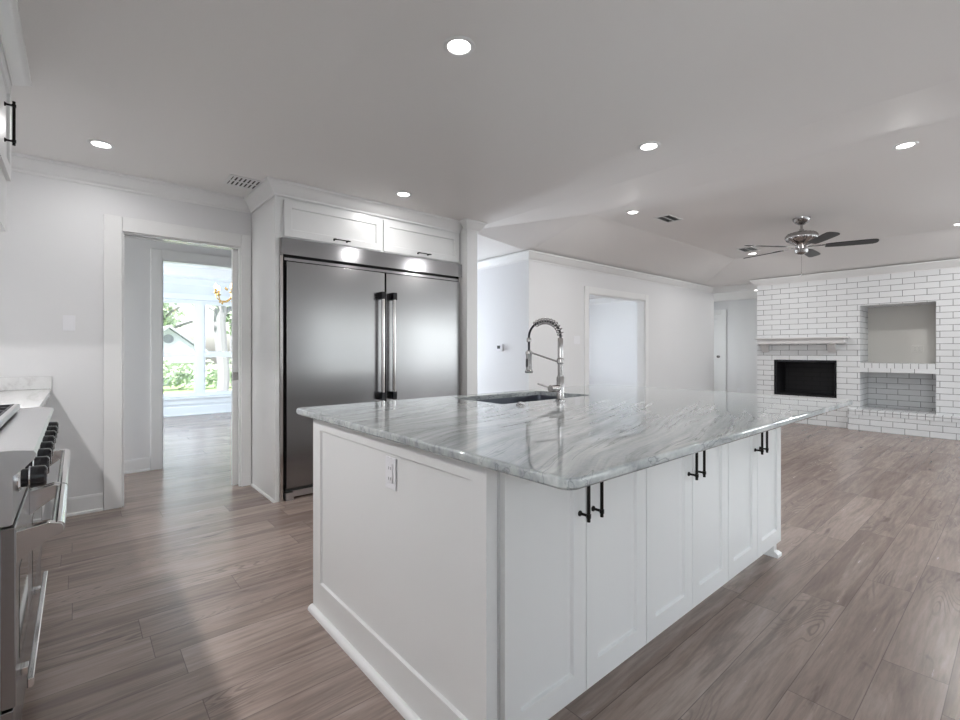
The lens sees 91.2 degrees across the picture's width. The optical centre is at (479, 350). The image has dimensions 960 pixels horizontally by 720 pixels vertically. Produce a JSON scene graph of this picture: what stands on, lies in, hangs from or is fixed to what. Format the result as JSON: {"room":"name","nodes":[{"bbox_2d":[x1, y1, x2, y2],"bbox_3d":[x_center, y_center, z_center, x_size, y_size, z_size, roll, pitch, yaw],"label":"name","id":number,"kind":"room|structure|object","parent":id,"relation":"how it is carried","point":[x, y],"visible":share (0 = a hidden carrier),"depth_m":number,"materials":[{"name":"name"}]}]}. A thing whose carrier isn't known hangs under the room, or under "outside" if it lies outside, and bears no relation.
{"room":"kitchen","nodes":[
{"label":"kitchen","id":0,"kind":"room"},
{"bbox_2d":[0,171,250,519],"bbox_3d":[-2.091,-0.070,4.181,4.010,2.500,0.130,0,0,-41],"label":"wall","id":1,"kind":"structure","parent":0,"point":[51,247],"depth_m":3.36,"materials":[{"name":"white paint"}]},
{"bbox_2d":[0,376,51,390],"bbox_3d":[-3.237,0.220,3.098,0.615,0.088,0.020,0,0,-41],"label":"backsplash","id":2,"kind":"structure","parent":1,"relation":"attached to","point":[36,382],"depth_m":3.20,"materials":[{"name":"white stone"}]},
{"bbox_2d":[63,315,74,330],"bbox_3d":[-2.940,-0.200,3.362,0.068,0.110,0.008,0,0,-41],"label":"light switch","id":3,"kind":"object","parent":1,"relation":"attached to","point":[68,320],"visible":1,"depth_m":3.36,"materials":[{"name":"white plastic"}]},
{"bbox_2d":[51,493,102,517],"bbox_3d":[-2.900,1.115,3.387,0.287,0.130,0.022,0,0,-41],"label":"baseboard","id":4,"kind":"structure","parent":1,"relation":"attached to","point":[91,503],"depth_m":3.41,"materials":[{"name":"white paint"}]},
{"bbox_2d":[103,214,250,509],"bbox_3d":[-2.446,0.083,3.862,1.016,2.195,0.152,0,0,-41],"label":"door frame","id":5,"kind":"structure","parent":1,"relation":"attached to","point":[113,226],"depth_m":3.56,"materials":[{"name":"white paint"}]},
{"bbox_2d":[124,234,237,249],"bbox_3d":[-2.240,-0.899,4.050,1.328,0.010,0.034,0,0,-41],"label":"track","id":6,"kind":"object","parent":1,"relation":"attached to","point":[124,234],"visible":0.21,"depth_m":3.84,"materials":[{"name":"silver metal"}]},
{"bbox_2d":[231,249,237,484],"bbox_3d":[-1.884,0.141,4.353,0.752,2.062,0.036,0,0,-41],"label":"door","id":7,"kind":"structure","parent":6,"relation":"hanging from","point":[234,373],"depth_m":4.11,"materials":[{"name":"white paint"}]},
{"bbox_2d":[124,237,231,469],"bbox_3d":[-3.025,-0.070,4.941,4.440,2.500,0.120,0,0,-41],"label":"wall","id":8,"kind":"structure","parent":0,"point":[137,252],"depth_m":4.59,"materials":[{"name":"white paint"}]},
{"bbox_2d":[124,457,149,473],"bbox_3d":[-3.924,1.115,4.077,1.750,0.130,0.022,0,0,-41],"label":"baseboard","id":9,"kind":"structure","parent":8,"relation":"attached to","point":[140,464],"depth_m":4.57,"materials":[{"name":"white paint"}]},
{"bbox_2d":[151,248,231,469],"bbox_3d":[-2.807,0.083,5.115,1.292,2.195,0.140,0,0,-41],"label":"door frame","id":10,"kind":"structure","parent":8,"relation":"attached to","point":[157,255],"depth_m":4.68,"materials":[{"name":"white paint"}]},
{"bbox_2d":[163,283,231,407],"bbox_3d":[-5.865,-0.070,8.329,4.540,2.500,0.160,0,0,-41],"label":"wall","id":11,"kind":"structure","parent":0,"point":[167,287],"depth_m":8.71,"materials":[{"name":"white paint"}]},
{"bbox_2d":[163,298,231,397],"bbox_3d":[-5.285,-0.050,8.866,2.280,1.800,0.060,0,0,-41],"label":"window","id":12,"kind":"structure","parent":11,"relation":"in","point":[199,354],"depth_m":8.84,"materials":[{"name":"white paint"}]},
{"bbox_2d":[163,403,231,416],"bbox_3d":[-5.806,1.099,8.259,4.340,0.162,0.022,0,0,-41],"label":"baseboard","id":13,"kind":"structure","parent":11,"relation":"attached to","point":[218,408],"depth_m":8.72,"materials":[{"name":"white paint"}]},
{"bbox_2d":[163,292,231,405],"bbox_3d":[-5.205,-0.035,8.773,2.600,2.030,0.085,0,0,-41],"label":"window frame","id":14,"kind":"structure","parent":11,"relation":"in","point":[219,398],"depth_m":8.70,"materials":[{"name":"white paint"}]},
{"bbox_2d":[163,276,231,287],"bbox_3d":[-5.783,-1.268,8.234,4.340,0.105,0.090,0,0,-41],"label":"crown molding","id":15,"kind":"structure","parent":11,"relation":"attached to","point":[172,280],"depth_m":8.68,"materials":[{"name":"white paint"}]},
{"bbox_2d":[163,364,231,393],"bbox_3d":[-15.291,1.680,33.192,70.000,0.300,49.700,0,0,-41],"label":"ground","id":16,"kind":"structure","parent":0,"point":[166,388],"depth_m":19.17,"materials":[{"name":"green"}]},
{"bbox_2d":[163,303,192,328],"bbox_3d":[-19.476,-1.487,27.623,3.335,6.074,3.888,0,0,3],"label":"street tree","id":17,"kind":"object","parent":16,"relation":"on","point":[167,320],"visible":0.09,"depth_m":28.31,"materials":[{"name":"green plant"}]},
{"bbox_2d":[163,325,208,384],"bbox_3d":[-15.614,0.185,22.969,3.100,2.690,7.600,0,0,-41],"label":"house","id":18,"kind":"object","parent":16,"relation":"on","point":[174,340],"visible":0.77,"depth_m":21.09,"materials":[{"name":"white"}]},
{"bbox_2d":[163,334,173,342],"bbox_3d":[-13.905,-0.540,20.976,0.400,0.400,0.050,0,0,-41],"label":"attic vent","id":19,"kind":"object","parent":18,"relation":"attached to","point":[167,338],"depth_m":20.98,"materials":[{"name":"grey"}]},
{"bbox_2d":[163,359,231,389],"bbox_3d":[-9.892,0.918,19.840,8.111,1.350,1.157,0,0,-41],"label":"hedge","id":20,"kind":"object","parent":16,"relation":"on","point":[179,369],"visible":0.16,"depth_m":18.34,"materials":[{"name":"green plant"}]},
{"bbox_2d":[208,306,231,384],"bbox_3d":[-10.816,-1.017,20.886,2.425,5.122,2.526,0,0,-41],"label":"street tree","id":21,"kind":"object","parent":16,"relation":"on","point":[229,315],"visible":0.14,"depth_m":20.53,"materials":[{"name":"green plant"}]},
{"bbox_2d":[11,0,959,281],"bbox_3d":[-1.542,-1.380,3.288,4.540,0.120,13.500,0,0,-41],"label":"ceiling","id":22,"kind":"structure","parent":0,"point":[554,101],"depth_m":2.33,"materials":[{"name":"white paint"}]},
{"bbox_2d":[87,139,114,148],"bbox_3d":[-2.416,-1.317,2.997,0.140,0.007,0.140,0,0,-41],"label":"recessed light","id":23,"kind":"object","parent":22,"relation":"in","point":[94,142],"visible":1,"depth_m":2.99,"materials":[{"name":"white paint"}]},
{"bbox_2d":[163,264,231,280],"bbox_3d":[-4.895,-1.250,7.198,4.340,0.140,0.200,0,0,-41],"label":"beam","id":24,"kind":"structure","parent":22,"relation":"attached to","point":[170,270],"depth_m":7.45,"materials":[{"name":"white paint"}]},
{"bbox_2d":[213,283,231,304],"bbox_3d":[-3.711,-1.005,7.093,0.584,0.630,0.560,0,0,-41],"label":"chandelier","id":25,"kind":"object","parent":22,"relation":"hanging from","point":[215,285],"visible":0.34,"depth_m":6.93,"materials":[{"name":"gold metal"}]},
{"bbox_2d":[223,174,261,189],"bbox_3d":[-1.842,-1.316,3.683,0.260,0.008,0.250,0,0,-41],"label":"ceiling vent","id":26,"kind":"object","parent":22,"relation":"in","point":[233,180],"visible":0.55,"depth_m":3.66,"materials":[{"name":"white metal"}]},
{"bbox_2d":[395,191,411,196],"bbox_3d":[-0.643,-1.317,3.951,0.140,0.007,0.140,0,0,-41],"label":"recessed light","id":27,"kind":"object","parent":22,"relation":"in","point":[399,193],"visible":1,"depth_m":3.94,"materials":[{"name":"white paint"}]},
{"bbox_2d":[443,35,474,56],"bbox_3d":[-0.091,-1.317,2.034,0.140,0.007,0.140,0,0,-41],"label":"recessed light","id":28,"kind":"object","parent":22,"relation":"in","point":[456,45],"visible":1,"depth_m":2.02,"materials":[{"name":"white paint"}]},
{"bbox_2d":[638,141,660,150],"bbox_3d":[1.088,-1.317,3.026,0.140,0.007,0.140,0,0,-41],"label":"recessed light","id":29,"kind":"object","parent":22,"relation":"in","point":[651,145],"visible":1,"depth_m":3.02,"materials":[{"name":"white paint"}]},
{"bbox_2d":[21,412,959,719],"bbox_3d":[1.745,1.240,6.107,13.200,0.120,13.500,0,0,-41],"label":"floor","id":30,"kind":"structure","parent":0,"point":[190,598],"depth_m":2.14,"materials":[{"name":"wood"}]},
{"bbox_2d":[0,404,69,719],"bbox_3d":[-1.760,0.699,1.466,0.718,0.962,1.207,0,0,-41],"label":"gas range","id":31,"kind":"object","parent":30,"relation":"on","point":[27,435],"visible":1,"depth_m":1.27,"materials":[{"name":"silver metal"}]},
{"bbox_2d":[250,196,278,502],"bbox_3d":[-1.801,-0.015,3.912,0.048,2.390,0.654,0,0,-41],"label":"panel","id":32,"kind":"object","parent":30,"relation":"on","point":[265,220],"visible":1,"depth_m":3.82,"materials":[{"name":"white paint"}]},
{"bbox_2d":[279,237,461,501],"bbox_3d":[-1.056,0.147,4.460,1.792,2.066,0.735,0,0,-41],"label":"refrigerator","id":33,"kind":"object","parent":30,"relation":"on","point":[356,325],"visible":0.76,"depth_m":4.05,"materials":[{"name":"grey metal"}]},
{"bbox_2d":[244,176,462,263],"bbox_3d":[-1.118,-1.105,4.445,1.912,0.427,0.735,0,0,-41],"label":"upper cabinet","id":34,"kind":"object","parent":33,"relation":"on","point":[306,213],"visible":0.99,"depth_m":4.09,"materials":[{"name":"white paint"}]},
{"bbox_2d":[308,419,496,719],"bbox_3d":[-0.368,0.736,1.703,0.062,0.888,1.205,0,0,-41],"label":"island end panel","id":35,"kind":"object","parent":30,"relation":"on","point":[405,579],"visible":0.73,"depth_m":1.53,"materials":[{"name":"white paint"}]},
{"bbox_2d":[386,456,396,490],"bbox_3d":[-0.310,0.423,1.627,0.009,0.110,0.068,0,0,-41],"label":"wall outlet","id":36,"kind":"object","parent":35,"relation":"attached to","point":[391,463],"visible":1,"depth_m":1.61,"materials":[{"name":"white plastic"}]},
{"bbox_2d":[460,228,476,394],"bbox_3d":[-0.329,-0.069,5.099,0.136,2.498,0.769,0,0,-41],"label":"square column","id":37,"kind":"structure","parent":30,"relation":"on","point":[468,239],"depth_m":4.81,"materials":[{"name":"white paint"}]},
{"bbox_2d":[460,218,486,232],"bbox_3d":[-0.305,-1.269,5.072,0.280,0.100,0.841,0,0,-41],"label":"crown molding","id":38,"kind":"structure","parent":37,"relation":"on","point":[471,225],"depth_m":4.76,"materials":[{"name":"white paint"}]},
{"bbox_2d":[497,469,645,719],"bbox_3d":[-0.048,0.736,1.933,0.718,0.888,1.263,0,0,-41],"label":"base cabinet","id":39,"kind":"object","parent":30,"relation":"on","point":[571,564],"visible":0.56,"depth_m":1.43,"materials":[{"name":"white paint"}]},
{"bbox_2d":[296,384,852,489],"bbox_3d":[0.583,0.279,2.368,2.432,0.027,1.613,0,0,-41],"label":"countertop","id":40,"kind":"structure","parent":39,"relation":"on","point":[600,433],"depth_m":1.72,"materials":[{"name":"grey stone"}]},
{"bbox_2d":[475,395,568,403],"bbox_3d":[0.255,0.406,2.742,0.777,0.227,0.464,0,0,-41],"label":"sink","id":41,"kind":"object","parent":40,"relation":"in","point":[508,400],"visible":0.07,"depth_m":3.02,"materials":[{"name":"silver metal"}]},
{"bbox_2d":[525,318,565,400],"bbox_3d":[0.332,0.040,2.570,0.116,0.449,0.280,0,0,-41],"label":"kitchen faucet","id":42,"kind":"object","parent":40,"relation":"on","point":[559,388],"visible":1,"depth_m":2.50,"materials":[{"name":"silver metal"}]},
{"bbox_2d":[627,443,727,658],"bbox_3d":[0.486,0.736,2.416,0.718,0.888,1.301,0,0,-41],"label":"base cabinet","id":43,"kind":"object","parent":30,"relation":"on","point":[687,496],"visible":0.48,"depth_m":1.92,"materials":[{"name":"white paint"}]},
{"bbox_2d":[709,427,780,595],"bbox_3d":[1.033,0.736,2.885,0.718,0.888,1.301,0,0,-41],"label":"base cabinet","id":44,"kind":"object","parent":30,"relation":"on","point":[754,462],"visible":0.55,"depth_m":2.39,"materials":[{"name":"white paint"}]},
{"bbox_2d":[764,545,781,558],"bbox_3d":[1.325,0.736,3.148,0.062,0.888,1.205,0,0,-41],"label":"furniture foot","id":45,"kind":"object","parent":30,"relation":"on","point":[773,552],"visible":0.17,"depth_m":2.69,"materials":[{"name":"white paint"}]},
{"bbox_2d":[847,408,959,440],"bbox_3d":[6.356,1.025,6.222,0.107,0.310,2.380,0,0,-41],"label":"hearth","id":46,"kind":"object","parent":30,"relation":"on","point":[892,422],"visible":1,"depth_m":6.60,"materials":[{"name":"white brick"}]},
{"bbox_3d":[-2.732,0.743,2.493,0.636,0.874,1.597,0,0,-41],"label":"base cabinet","id":47,"kind":"object","parent":30,"relation":"on","visible":0},
{"bbox_2d":[0,389,50,407],"bbox_3d":[-2.732,0.284,2.490,0.632,0.039,1.601,0,0,-41],"label":"countertop","id":48,"kind":"structure","parent":47,"relation":"on","point":[33,397],"depth_m":2.68,"materials":[{"name":"white stone"}]},
{"bbox_2d":[477,262,521,393],"bbox_3d":[-0.501,-0.020,7.159,0.120,2.400,3.280,0,0,-41],"label":"wall","id":49,"kind":"structure","parent":0,"point":[499,289],"depth_m":6.18,"materials":[{"name":"white paint"}]},
{"bbox_2d":[497,344,503,350],"bbox_3d":[0.264,-0.045,6.155,0.026,0.090,0.110,0,0,-41],"label":"thermostat","id":50,"kind":"object","parent":49,"relation":"attached to","point":[500,347],"visible":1,"depth_m":6.13,"materials":[{"name":"white plastic"}]},
{"bbox_2d":[522,260,710,390],"bbox_3d":[2.500,-0.020,7.492,5.110,2.400,0.120,0,0,-41],"label":"wall","id":51,"kind":"structure","parent":0,"point":[679,318],"depth_m":6.82,"materials":[{"name":"white paint"}]},
{"bbox_2d":[574,336,579,343],"bbox_3d":[1.323,-0.150,6.399,0.129,0.110,0.008,0,0,-41],"label":"light switch","id":52,"kind":"object","parent":51,"relation":"attached to","point":[576,338],"visible":1,"depth_m":6.39,"materials":[{"name":"white plastic"}]},
{"bbox_2d":[584,286,648,386],"bbox_3d":[2.039,0.140,7.084,1.670,2.080,0.140,0,0,-41],"label":"door frame","id":53,"kind":"structure","parent":51,"relation":"attached to","point":[592,290],"depth_m":7.49,"materials":[{"name":"white paint"}]},
{"bbox_2d":[477,250,959,292],"bbox_3d":[3.905,-1.167,7.013,11.132,0.105,4.347,0,0,15],"label":"crown molding","id":54,"kind":"structure","parent":51,"relation":"attached to","point":[526,255],"depth_m":6.84,"materials":[{"name":"white paint"}]},
{"bbox_2d":[589,289,756,390],"bbox_3d":[2.498,-0.020,9.453,7.700,2.400,6.300,0,0,-41],"label":"wall","id":55,"kind":"structure","parent":0,"point":[612,326],"depth_m":10.69,"materials":[{"name":"white paint"}]},
{"bbox_2d":[589,298,630,304],"bbox_3d":[2.878,-1.157,10.847,0.108,0.126,4.480,0,0,-41],"label":"crown molding","id":56,"kind":"structure","parent":55,"relation":"attached to","point":[599,300],"depth_m":10.86,"materials":[{"name":"white paint"}]},
{"bbox_2d":[477,78,959,286],"bbox_3d":[3.523,-1.385,5.750,6.366,0.331,10.657,0,0,-41],"label":"ceiling","id":57,"kind":"structure","parent":0,"point":[843,172],"depth_m":4.78,"materials":[{"name":"white paint"}]},
{"bbox_2d":[626,210,639,213],"bbox_3d":[1.618,-1.466,4.971,0.140,0.007,0.140,0,0,-41],"label":"recessed light","id":58,"kind":"object","parent":57,"relation":"in","point":[630,211],"visible":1,"depth_m":4.96,"materials":[{"name":"white paint"}]},
{"bbox_2d":[654,214,682,222],"bbox_3d":[2.087,-1.466,5.208,0.310,0.008,0.190,0,0,-41],"label":"ceiling vent","id":59,"kind":"object","parent":57,"relation":"in","point":[668,218],"visible":1,"depth_m":5.21,"materials":[{"name":"white metal"}]},
{"bbox_2d":[736,246,759,251],"bbox_3d":[3.867,-1.466,6.781,0.300,0.008,0.220,0,0,-41],"label":"ceiling vent","id":60,"kind":"object","parent":57,"relation":"in","point":[746,249],"visible":1,"depth_m":6.78,"materials":[{"name":"white metal"}]},
{"bbox_2d":[743,216,878,275],"bbox_3d":[3.583,-1.148,5.233,1.238,0.644,1.277,0,0,-41],"label":"ceiling fan","id":61,"kind":"object","parent":57,"relation":"hanging from","point":[802,238],"visible":1,"depth_m":5.10,"materials":[{"name":"silver metal"}]},
{"bbox_2d":[892,141,918,149],"bbox_3d":[3.037,-1.466,3.356,0.140,0.007,0.140,0,0,-41],"label":"recessed light","id":62,"kind":"object","parent":57,"relation":"in","point":[908,144],"visible":1,"depth_m":3.35,"materials":[{"name":"white paint"}]},
{"bbox_2d":[714,299,756,393],"bbox_3d":[5.954,0.015,10.508,0.120,2.330,3.200,0,0,-41],"label":"wall","id":63,"kind":"structure","parent":0,"point":[741,315],"depth_m":10.53,"materials":[{"name":"white paint"}]},
{"bbox_2d":[714,314,721,391],"bbox_3d":[5.311,0.160,11.142,0.110,2.020,0.790,0,0,-41],"label":"door","id":64,"kind":"structure","parent":63,"relation":"in","point":[717,318],"depth_m":10.91,"materials":[{"name":"white paint"}]},
{"bbox_2d":[714,309,725,391],"bbox_3d":[5.315,0.113,11.145,0.020,2.135,1.000,0,0,-41],"label":"door frame","id":65,"kind":"structure","parent":63,"relation":"attached to","point":[723,312],"depth_m":10.80,"materials":[{"name":"white paint"}]},
{"bbox_2d":[714,290,756,301],"bbox_3d":[5.467,-1.200,10.024,2.450,0.100,3.300,0,0,-41],"label":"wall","id":66,"kind":"structure","parent":0,"point":[740,295],"depth_m":9.83,"materials":[{"name":"white paint"}]},
{"bbox_2d":[757,267,959,427],"bbox_3d":[7.017,-0.020,6.050,0.670,2.400,6.050,0,0,-41],"label":"wall","id":67,"kind":"structure","parent":0,"point":[882,316],"depth_m":7.15,"materials":[{"name":"white brick"}]},
{"bbox_2d":[754,336,849,351],"bbox_3d":[5.148,-0.100,7.573,0.185,0.240,1.265,0,0,-41],"label":"mantel shelf","id":68,"kind":"object","parent":67,"relation":"attached to","point":[831,342],"visible":1,"depth_m":7.45,"materials":[{"name":"white paint"}]},
{"bbox_2d":[774,360,836,397],"bbox_3d":[5.437,0.438,7.772,0.526,0.581,0.856,0,0,-41],"label":"fireplace","id":69,"kind":"object","parent":67,"relation":"in","point":[814,378],"visible":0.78,"depth_m":7.92,"materials":[{"name":"black metal"}]},
{"bbox_3d":[-1.020,-0.070,-0.071,0.100,2.500,7.720,0,0,-41],"label":"wall","id":70,"kind":"structure","parent":0,"visible":0},
{"bbox_2d":[0,0,31,181],"bbox_3d":[-1.828,-1.062,1.410,0.599,0.514,1.920,0,0,-41],"label":"upper cabinet","id":71,"kind":"object","parent":70,"relation":"attached to","point":[14,67],"visible":0.98,"depth_m":2.04,"materials":[{"name":"white paint"}]},
{"bbox_2d":[0,168,6,231],"bbox_3d":[-1.843,-0.683,1.364,0.516,0.237,1.830,0,0,-41],"label":"range hood","id":72,"kind":"object","parent":71,"relation":"attached to","point":[3,184],"visible":1,"depth_m":2.13,"materials":[{"name":"white paint"}]},
{"bbox_2d":[11,152,249,212],"bbox_3d":[-0.327,-1.268,0.688,1.940,0.105,7.470,0,0,-41],"label":"crown molding","id":73,"kind":"structure","parent":70,"relation":"attached to","point":[21,163],"depth_m":3.52,"materials":[{"name":"white paint"}]},
{"bbox_3d":[-3.541,1.520,19.490,70.000,0.020,3.800,0,0,-41],"label":"road","id":74,"kind":"object","parent":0,"visible":0},
{"bbox_2d":[191,304,231,390],"bbox_3d":[-7.895,-1.314,14.277,2.971,5.715,3.029,0,0,-41],"label":"street tree","id":75,"kind":"object","parent":74,"relation":"on","point":[220,312],"visible":0.03,"depth_m":14.20,"materials":[{"name":"grey plant"}]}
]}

